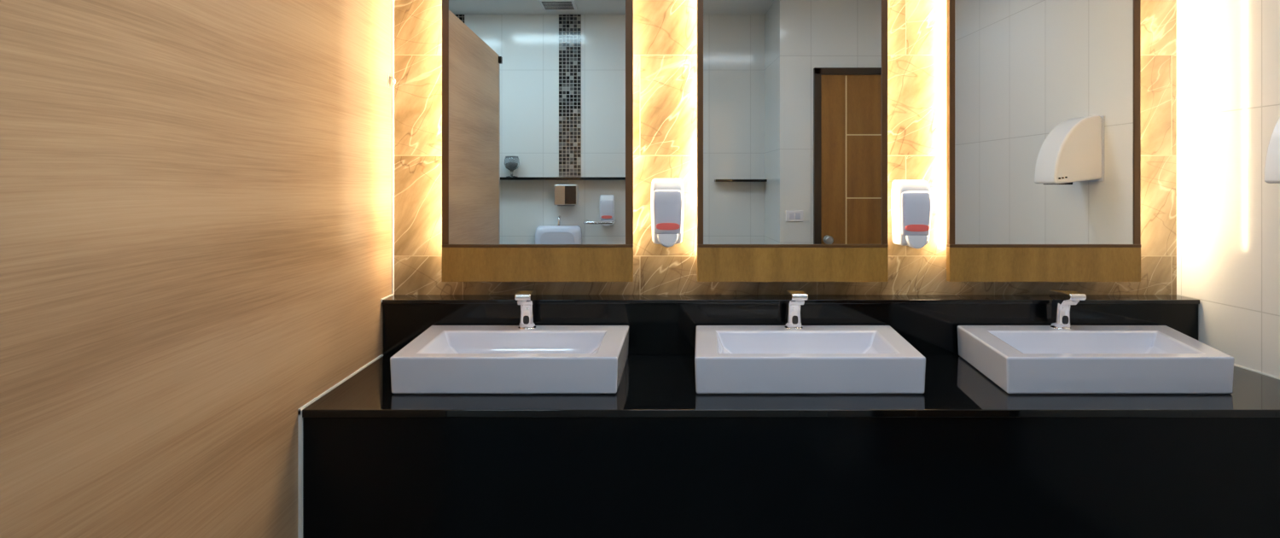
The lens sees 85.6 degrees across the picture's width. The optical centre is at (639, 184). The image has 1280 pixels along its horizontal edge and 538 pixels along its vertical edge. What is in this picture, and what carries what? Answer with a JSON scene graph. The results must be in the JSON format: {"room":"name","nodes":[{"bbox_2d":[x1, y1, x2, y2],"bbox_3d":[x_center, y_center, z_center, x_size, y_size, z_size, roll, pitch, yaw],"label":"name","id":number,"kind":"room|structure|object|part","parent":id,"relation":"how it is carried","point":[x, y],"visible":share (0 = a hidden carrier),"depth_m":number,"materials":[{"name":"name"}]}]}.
{"room":"public restroom","nodes":[
{"label":"public restroom","id":0,"kind":"room"},
{"bbox_2d":[394,0,1176,294],"bbox_3d":[-0.241,0.063,2.390,4.317,2.580,0.100,0,0,0],"label":"wall","id":1,"kind":"structure","parent":0,"point":[665,32],"depth_m":2.34,"materials":[{"name":"brown stone"}]},
{"bbox_2d":[391,0,394,294],"bbox_3d":[-0.835,-0.197,2.337,0.006,1.140,0.006,0,0,0],"label":"trim","id":2,"kind":"structure","parent":1,"relation":"attached to","point":[392,1],"depth_m":2.33,"materials":[{"name":"white"}]},
{"bbox_2d":[441,0,633,281],"bbox_3d":[-0.335,-0.276,2.296,0.625,1.187,0.087,0,0,0],"label":"backlit mirror","id":3,"kind":"object","parent":1,"relation":"attached to","point":[538,95],"visible":1,"depth_m":2.26,"materials":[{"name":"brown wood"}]},
{"bbox_3d":[-0.636,-0.326,2.267,0.022,1.042,0.022,0,0,0],"label":"frame","id":4,"kind":"part","parent":3,"relation":"part of","materials":[{"name":"brown wood"}]},
{"bbox_3d":[-0.335,0.262,2.267,0.625,0.113,0.026,0,0,0],"label":"frame","id":5,"kind":"part","parent":3,"relation":"part of","materials":[{"name":"brown wood"}]},
{"bbox_3d":[-0.035,-0.326,2.267,0.025,1.042,0.022,0,0,0],"label":"frame","id":6,"kind":"part","parent":3,"relation":"part of","materials":[{"name":"brown wood"}]},
{"bbox_2d":[650,178,684,247],"bbox_3d":[0.090,0.092,2.284,0.110,0.223,0.108,0,0,0],"label":"soap dispenser","id":7,"kind":"object","parent":1,"relation":"attached to","point":[666,198],"visible":1,"depth_m":2.24,"materials":[{"name":"white plastic"}]},
{"bbox_3d":[0.090,0.182,2.250,0.068,0.043,0.040,0,0,0],"label":"push lever","id":8,"kind":"part","parent":7,"relation":"part of","materials":[{"name":"white plastic"}]},
{"bbox_2d":[696,0,888,281],"bbox_3d":[0.498,-0.276,2.296,0.622,1.187,0.087,0,0,0],"label":"backlit mirror","id":9,"kind":"object","parent":1,"relation":"attached to","point":[792,95],"visible":1,"depth_m":2.26,"materials":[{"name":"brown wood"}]},
{"bbox_3d":[0.197,-0.326,2.267,0.020,1.042,0.022,0,0,0],"label":"frame","id":10,"kind":"part","parent":9,"relation":"part of","materials":[{"name":"brown wood"}]},
{"bbox_3d":[0.498,0.262,2.267,0.622,0.113,0.026,0,0,0],"label":"frame","id":11,"kind":"part","parent":9,"relation":"part of","materials":[{"name":"brown wood"}]},
{"bbox_3d":[0.799,-0.326,2.267,0.020,1.042,0.022,0,0,0],"label":"frame","id":12,"kind":"part","parent":9,"relation":"part of","materials":[{"name":"brown wood"}]},
{"bbox_2d":[891,180,930,248],"bbox_3d":[0.898,0.097,2.284,0.110,0.223,0.108,0,0,0],"label":"soap dispenser","id":13,"kind":"object","parent":1,"relation":"attached to","point":[910,199],"visible":1,"depth_m":2.24,"materials":[{"name":"white plastic"}]},
{"bbox_3d":[0.898,0.187,2.250,0.068,0.043,0.040,0,0,0],"label":"push lever","id":14,"kind":"part","parent":13,"relation":"part of","materials":[{"name":"white plastic"}]},
{"bbox_2d":[946,0,1141,281],"bbox_3d":[1.323,-0.276,2.296,0.625,1.187,0.087,0,0,0],"label":"backlit mirror","id":15,"kind":"object","parent":1,"relation":"attached to","point":[1044,96],"visible":1,"depth_m":2.26,"materials":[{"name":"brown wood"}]},
{"bbox_3d":[1.020,-0.326,2.267,0.020,1.042,0.022,0,0,0],"label":"frame","id":16,"kind":"part","parent":15,"relation":"part of","materials":[{"name":"brown wood"}]},
{"bbox_3d":[1.323,0.262,2.267,0.625,0.113,0.026,0,0,0],"label":"frame","id":17,"kind":"part","parent":15,"relation":"part of","materials":[{"name":"brown wood"}]},
{"bbox_3d":[1.624,-0.326,2.267,0.022,1.042,0.022,0,0,0],"label":"frame","id":18,"kind":"part","parent":15,"relation":"part of","materials":[{"name":"brown wood"}]},
{"bbox_2d":[1176,0,1279,377],"bbox_3d":[1.867,0.063,1.155,0.100,2.580,2.370,0,0,0],"label":"wall","id":19,"kind":"structure","parent":0,"point":[1228,51],"depth_m":2.12,"materials":[{"name":"white tile"}]},
{"bbox_2d":[1263,116,1279,183],"bbox_3d":[1.722,-0.136,1.733,0.190,0.274,0.166,0,0,0],"label":"dryer","id":20,"kind":"object","parent":19,"relation":"attached to","point":[1271,165],"visible":1,"depth_m":1.78,"materials":[{"name":"white plastic"}]},
{"bbox_3d":[-0.242,1.403,0.930,4.317,0.100,3.020,0,0,0],"label":"floor","id":21,"kind":"structure","parent":0,"visible":0},
{"bbox_2d":[0,0,391,537],"bbox_3d":[-0.853,0.293,1.377,0.030,2.120,1.925,0,0,0],"label":"wall","id":22,"kind":"structure","parent":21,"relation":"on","point":[195,195],"depth_m":1.25,"materials":[{"name":"laminate"}]},
{"bbox_2d":[387,73,395,87],"bbox_3d":[-0.826,-0.347,2.305,0.024,0.048,0.024,0,0,0],"label":"wall hook","id":23,"kind":"object","parent":22,"relation":"attached to","point":[389,77],"visible":1,"depth_m":2.30,"materials":[{"name":"silver metal"}]},
{"bbox_2d":[298,293,1279,537],"bbox_3d":[0.489,0.862,2.018,2.655,0.983,0.645,0,0,0],"label":"countertop","id":24,"kind":"structure","parent":21,"relation":"on","point":[965,456],"depth_m":1.70,"materials":[{"name":"black stone"}]},
{"bbox_2d":[389,325,628,393],"bbox_3d":[-0.354,0.503,2.024,0.639,0.100,0.419,0,0,0],"label":"washbasin","id":25,"kind":"object","parent":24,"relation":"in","point":[442,358],"visible":0.99,"depth_m":1.82,"materials":[{"name":"white ceramic"}]},
{"bbox_2d":[514,289,535,329],"bbox_3d":[-0.356,0.392,2.152,0.056,0.123,0.119,0,0,0],"label":"faucet","id":26,"kind":"object","parent":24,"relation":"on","point":[525,298],"visible":1,"depth_m":2.16,"materials":[{"name":"silver metal"}]},
{"bbox_3d":[-0.356,0.352,2.150,0.049,0.044,0.115,0,0,0],"label":"spout","id":27,"kind":"part","parent":26,"relation":"part of","materials":[{"name":"silver metal"}]},
{"bbox_3d":[0.493,0.963,1.982,2.647,0.780,0.557,0,0,0],"label":"panel","id":28,"kind":"part","parent":24,"relation":"part of","materials":[{"name":"black stone"}]},
{"bbox_2d":[784,289,808,329],"bbox_3d":[0.485,0.392,2.152,0.056,0.123,0.119,0,0,0],"label":"faucet","id":29,"kind":"object","parent":24,"relation":"on","point":[794,298],"visible":1,"depth_m":2.16,"materials":[{"name":"silver metal"}]},
{"bbox_3d":[0.485,0.352,2.150,0.049,0.044,0.115,0,0,0],"label":"spout","id":30,"kind":"part","parent":29,"relation":"part of","materials":[{"name":"silver metal"}]},
{"bbox_2d":[694,325,925,393],"bbox_3d":[0.475,0.503,2.024,0.663,0.100,0.419,0,0,0],"label":"washbasin","id":31,"kind":"object","parent":24,"relation":"in","point":[729,358],"visible":1,"depth_m":1.82,"materials":[{"name":"white ceramic"}]},
{"bbox_2d":[1048,289,1086,329],"bbox_3d":[1.329,0.392,2.152,0.056,0.123,0.119,0,0,0],"label":"faucet","id":32,"kind":"object","parent":24,"relation":"on","point":[1062,299],"visible":1,"depth_m":2.16,"materials":[{"name":"silver metal"}]},
{"bbox_3d":[1.329,0.352,2.150,0.049,0.044,0.115,0,0,0],"label":"spout","id":33,"kind":"part","parent":32,"relation":"part of","materials":[{"name":"silver metal"}]},
{"bbox_2d":[957,325,1234,393],"bbox_3d":[1.331,0.503,2.024,0.734,0.100,0.419,0,0,0],"label":"washbasin","id":34,"kind":"object","parent":24,"relation":"in","point":[1017,358],"visible":0.99,"depth_m":1.82,"materials":[{"name":"white ceramic"}]}
]}

